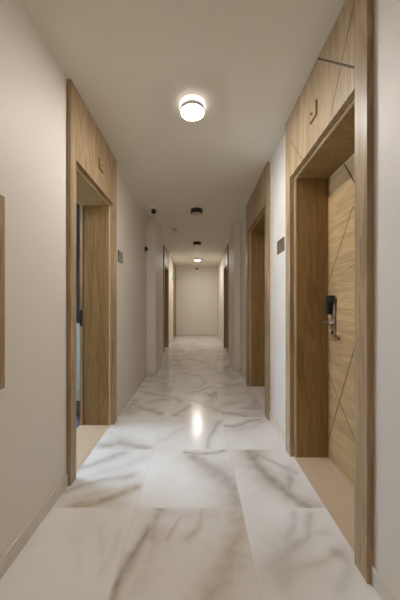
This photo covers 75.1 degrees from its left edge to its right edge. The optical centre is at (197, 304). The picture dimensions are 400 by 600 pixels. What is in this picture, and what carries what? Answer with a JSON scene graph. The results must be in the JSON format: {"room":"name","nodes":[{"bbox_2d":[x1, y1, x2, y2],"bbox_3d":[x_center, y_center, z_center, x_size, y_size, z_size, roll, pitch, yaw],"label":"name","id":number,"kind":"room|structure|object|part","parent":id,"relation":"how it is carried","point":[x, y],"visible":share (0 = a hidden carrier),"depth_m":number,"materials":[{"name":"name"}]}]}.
{"room":"apartment building corridor","nodes":[
{"label":"apartment building corridor","id":0,"kind":"room"},
{"bbox_2d":[76,416,79,427],"bbox_3d":[-2.217,1.161,2.750,2.165,0.012,2.900,0,0,0],"label":"floor","id":1,"kind":"structure","parent":0,"point":[77,417],"depth_m":2.58,"materials":[{"name":"grey stone"}]},
{"bbox_2d":[76,202,79,415],"bbox_3d":[-1.542,-0.055,2.905,0.715,2.420,0.490,0,0,0],"label":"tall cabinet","id":2,"kind":"object","parent":1,"relation":"on","point":[77,204],"visible":0.02,"depth_m":2.66,"materials":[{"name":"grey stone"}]},
{"bbox_3d":[-1.542,-0.540,2.670,0.715,1.430,0.020,0,0,0],"label":"door","id":3,"kind":"part","parent":2,"relation":"part of","materials":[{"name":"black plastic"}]},
{"bbox_3d":[-1.542,0.532,2.670,0.715,0.685,0.020,0,0,0],"label":"door","id":4,"kind":"part","parent":2,"relation":"part of","materials":[{"name":"grey"}]},
{"bbox_3d":[-1.542,0.930,2.670,0.715,0.100,0.020,0,0,0],"label":"drawer","id":5,"kind":"part","parent":2,"relation":"part of","materials":[{"name":"grey"}]},
{"bbox_2d":[0,0,172,558],"bbox_3d":[-0.988,-0.145,2.045,0.295,2.600,15.290,0,0,0],"label":"wall","id":6,"kind":"structure","parent":0,"point":[33,86],"depth_m":1.35,"materials":[{"name":"paint"}]},
{"bbox_2d":[0,195,4,389],"bbox_3d":[-0.828,-0.053,0.775,0.024,0.808,0.650,0,0,0],"label":"framed board","id":7,"kind":"object","parent":6,"relation":"attached to","point":[2,198],"visible":1,"depth_m":1.08,"materials":[{"name":"brown wood"}]},
{"bbox_2d":[0,337,173,579],"bbox_3d":[-0.760,1.116,1.620,0.160,0.078,14.440,0,0,0],"label":"baseboard","id":8,"kind":"structure","parent":6,"relation":"attached to","point":[10,555],"depth_m":1.36,"materials":[{"name":"stone"}]},
{"bbox_2d":[67,79,116,485],"bbox_3d":[-1.343,-0.138,2.130,1.085,2.610,0.940,0,0,0],"label":"door frame","id":9,"kind":"structure","parent":6,"relation":"in","point":[91,164],"depth_m":2.49,"materials":[{"name":"brown wood"}]},
{"bbox_3d":[-0.835,-0.144,1.698,0.045,2.598,0.077,0,0,0],"label":"casing post","id":10,"kind":"part","parent":9,"relation":"part of","materials":[{"name":"brown wood"}]},
{"bbox_3d":[-1.122,0.125,2.491,0.026,0.150,0.006,0,0,0],"label":"strike plate","id":11,"kind":"part","parent":9,"relation":"part of","materials":[{"name":"black plastic"}]},
{"bbox_3d":[-1.121,0.099,2.517,0.028,2.112,0.046,0,0,0],"label":"frame","id":12,"kind":"part","parent":9,"relation":"part of","materials":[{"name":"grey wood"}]},
{"bbox_3d":[-0.835,-1.206,2.123,0.045,0.474,0.833,0,0,0],"label":"header panel","id":13,"kind":"part","parent":9,"relation":"part of","materials":[{"name":"brown wood"}]},
{"bbox_3d":[-0.835,-0.144,2.555,0.045,2.598,0.090,0,0,0],"label":"casing post","id":14,"kind":"part","parent":9,"relation":"part of","materials":[{"name":"brown wood"}]},
{"bbox_2d":[118,250,122,262],"bbox_3d":[-0.835,-0.517,2.795,0.010,0.116,0.160,0,0,0],"label":"room sign","id":15,"kind":"object","parent":6,"relation":"attached to","point":[120,254],"visible":1,"depth_m":2.79,"materials":[{"name":"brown metal"}]},
{"bbox_2d":[163,245,168,352],"bbox_3d":[-0.974,-0.138,6.765,0.323,2.610,0.950,0,0,0],"label":"door","id":16,"kind":"structure","parent":6,"relation":"in","point":[165,252],"depth_m":7.14,"materials":[{"name":"brown wood"}]},
{"bbox_3d":[-0.835,-0.144,6.335,0.045,2.598,0.090,0,0,0],"label":"casing post","id":17,"kind":"part","parent":16,"relation":"part of","materials":[{"name":"brown wood"}]},
{"bbox_3d":[-0.835,-1.206,6.765,0.045,0.474,0.830,0,0,0],"label":"header panel","id":18,"kind":"part","parent":16,"relation":"part of","materials":[{"name":"brown wood"}]},
{"bbox_3d":[-0.835,-0.144,7.195,0.045,2.598,0.090,0,0,0],"label":"casing post","id":19,"kind":"part","parent":16,"relation":"part of","materials":[{"name":"brown wood"}]},
{"bbox_2d":[173,263,175,336],"bbox_3d":[-0.974,-0.138,9.250,0.323,2.610,0.820,0,0,0],"label":"door","id":20,"kind":"structure","parent":6,"relation":"in","point":[174,265],"depth_m":9.56,"materials":[{"name":"brown wood"}]},
{"bbox_3d":[-0.835,-0.144,8.885,0.045,2.598,0.090,0,0,0],"label":"casing post","id":21,"kind":"part","parent":20,"relation":"part of","materials":[{"name":"brown wood"}]},
{"bbox_3d":[-0.835,-0.144,9.615,0.045,2.598,0.090,0,0,0],"label":"casing post","id":22,"kind":"part","parent":20,"relation":"part of","materials":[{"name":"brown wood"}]},
{"bbox_2d":[147,217,161,370],"bbox_3d":[-0.765,-0.145,4.630,0.150,2.600,0.780,0,0,0],"label":"wall","id":23,"kind":"structure","parent":0,"point":[154,231],"depth_m":4.24,"materials":[{"name":"paint"}]},
{"bbox_2d":[21,0,345,265],"bbox_3d":[-1.100,-1.505,2.045,4.600,0.120,15.490,0,0,0],"label":"ceiling","id":24,"kind":"structure","parent":0,"point":[131,63],"depth_m":1.70,"materials":[{"name":"paint"}]},
{"bbox_2d":[150,205,157,213],"bbox_3d":[-0.655,-1.389,3.830,0.116,0.112,0.116,0,0,0],"label":"security camera","id":25,"kind":"object","parent":24,"relation":"attached to","point":[153,208],"visible":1,"depth_m":3.79,"materials":[{"name":"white plastic"}]},
{"bbox_2d":[179,94,204,120],"bbox_3d":[-0.040,-1.409,1.870,0.186,0.072,0.186,0,0,0],"label":"ceiling lamp","id":26,"kind":"object","parent":24,"relation":"attached to","point":[191,106],"visible":1,"depth_m":1.82,"materials":[{"name":"white glass"}]},
{"bbox_2d":[182,104,202,120],"bbox_3d":[-0.040,-1.381,1.870,0.154,0.016,0.154,0,0,0],"label":"diffuser","id":27,"kind":"object","parent":26,"relation":"attached to","point":[190,112],"depth_m":1.85,"materials":[{"name":"white plastic"}]},
{"bbox_2d":[191,207,202,215],"bbox_3d":[-0.020,-1.409,3.940,0.180,0.072,0.180,0,0,0],"label":"ceiling lamp","id":28,"kind":"object","parent":24,"relation":"attached to","point":[196,211],"visible":1,"depth_m":3.88,"materials":[{"name":"brown metal"}]},
{"bbox_2d":[192,212,201,215],"bbox_3d":[-0.020,-1.381,3.940,0.154,0.016,0.154,0,0,0],"label":"diffuser","id":29,"kind":"object","parent":28,"relation":"attached to","point":[193,213],"depth_m":3.91,"materials":[{"name":"white plastic"}]},
{"bbox_2d":[193,241,200,245],"bbox_3d":[-0.020,-1.409,6.000,0.180,0.072,0.180,0,0,0],"label":"ceiling lamp","id":30,"kind":"object","parent":24,"relation":"attached to","point":[196,243],"visible":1,"depth_m":5.93,"materials":[{"name":"brown metal"}]},
{"bbox_2d":[0,336,380,599],"bbox_3d":[-0.056,1.155,2.050,1.608,0.001,15.300,0,0,0],"label":"floor","id":31,"kind":"structure","parent":0,"point":[192,493],"depth_m":1.45,"materials":[{"name":"stone"}]},
{"bbox_2d":[176,266,217,333],"bbox_3d":[-0.050,-0.145,9.750,2.500,2.600,0.120,0,0,0],"label":"wall","id":32,"kind":"structure","parent":0,"point":[196,290],"depth_m":9.69,"materials":[{"name":"paint"}]},
{"bbox_2d":[176,334,216,335],"bbox_3d":[-0.056,1.116,9.685,1.568,0.078,0.010,0,0,0],"label":"baseboard","id":33,"kind":"structure","parent":32,"relation":"attached to","point":[176,334],"depth_m":9.68,"materials":[{"name":"stone"}]},
{"bbox_2d":[229,222,239,366],"bbox_3d":[0.679,-0.145,4.875,0.098,2.600,0.750,0,0,0],"label":"wall","id":34,"kind":"structure","parent":0,"point":[234,235],"depth_m":4.50,"materials":[{"name":"paint"}]},
{"bbox_2d":[218,0,399,599],"bbox_3d":[0.875,-0.145,2.045,0.295,2.600,15.290,0,0,0],"label":"wall","id":35,"kind":"structure","parent":0,"point":[386,12],"depth_m":1.02,"materials":[{"name":"paint"}]},
{"bbox_2d":[224,245,228,352],"bbox_3d":[0.862,-0.138,6.650,0.323,2.610,0.900,0,0,0],"label":"door","id":36,"kind":"structure","parent":35,"relation":"in","point":[226,251],"depth_m":6.87,"materials":[{"name":"brown wood"}]},
{"bbox_3d":[0.723,-0.144,7.055,0.045,2.598,0.090,0,0,0],"label":"casing post","id":37,"kind":"part","parent":36,"relation":"part of","materials":[{"name":"brown wood"}]},
{"bbox_3d":[0.723,-1.206,6.650,0.045,0.474,0.780,0,0,0],"label":"header panel","id":38,"kind":"part","parent":36,"relation":"part of","materials":[{"name":"brown wood"}]},
{"bbox_3d":[0.723,-0.144,6.245,0.045,2.598,0.090,0,0,0],"label":"casing post","id":39,"kind":"part","parent":36,"relation":"part of","materials":[{"name":"brown wood"}]},
{"bbox_2d":[246,162,269,419],"bbox_3d":[0.862,-0.138,3.205,0.323,2.610,1.170,0,0,0],"label":"door","id":40,"kind":"structure","parent":35,"relation":"in","point":[258,205],"depth_m":3.68,"materials":[{"name":"brown wood"}]},
{"bbox_3d":[0.723,-0.144,3.740,0.045,2.598,0.100,0,0,0],"label":"casing post","id":41,"kind":"part","parent":40,"relation":"part of","materials":[{"name":"brown wood"}]},
{"bbox_3d":[0.723,-1.244,3.210,0.045,0.398,1.020,0,0,0],"label":"header panel","id":42,"kind":"part","parent":40,"relation":"part of","materials":[{"name":"brown wood"}]},
{"bbox_3d":[0.723,-0.144,2.675,0.045,2.598,0.110,0,0,0],"label":"casing post","id":43,"kind":"part","parent":40,"relation":"part of","materials":[{"name":"brown wood"}]},
{"bbox_2d":[277,237,284,253],"bbox_3d":[0.723,-0.517,2.275,0.010,0.116,0.180,0,0,0],"label":"room sign","id":44,"kind":"object","parent":35,"relation":"attached to","point":[281,243],"visible":1,"depth_m":2.24,"materials":[{"name":"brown metal"}]},
{"bbox_2d":[217,334,396,599],"bbox_3d":[0.674,1.116,2.039,0.108,0.078,15.279,0,0,0],"label":"baseboard","id":45,"kind":"structure","parent":35,"relation":"attached to","point":[378,583],"depth_m":1.06,"materials":[{"name":"stone"}]},
{"bbox_2d":[286,0,373,583],"bbox_3d":[0.856,-0.139,1.579,0.335,2.612,1.003,0,0,0],"label":"door","id":46,"kind":"structure","parent":35,"relation":"in","point":[330,125],"depth_m":1.72,"materials":[{"name":"brown wood"}]},
{"bbox_3d":[0.723,-0.144,2.029,0.045,2.598,0.102,0,0,0],"label":"casing post","id":47,"kind":"part","parent":46,"relation":"part of","materials":[{"name":"brown wood"}]},
{"bbox_3d":[0.723,-1.206,1.571,0.045,0.474,0.875,0,0,0],"label":"header panel","id":48,"kind":"part","parent":46,"relation":"part of","materials":[{"name":"brown wood"}]},
{"bbox_3d":[0.911,0.125,1.834,0.028,0.020,0.124,0,0,0],"label":"lever handle","id":49,"kind":"part","parent":46,"relation":"part of","materials":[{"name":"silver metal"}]},
{"bbox_3d":[0.978,0.105,1.878,0.014,0.300,0.052,0,0,0],"label":"lock plate","id":50,"kind":"part","parent":46,"relation":"part of","materials":[{"name":"silver metal"}]},
{"bbox_3d":[0.723,-0.144,1.120,0.045,2.598,0.086,0,0,0],"label":"casing post","id":51,"kind":"part","parent":46,"relation":"part of","materials":[{"name":"brown wood"}]}
]}

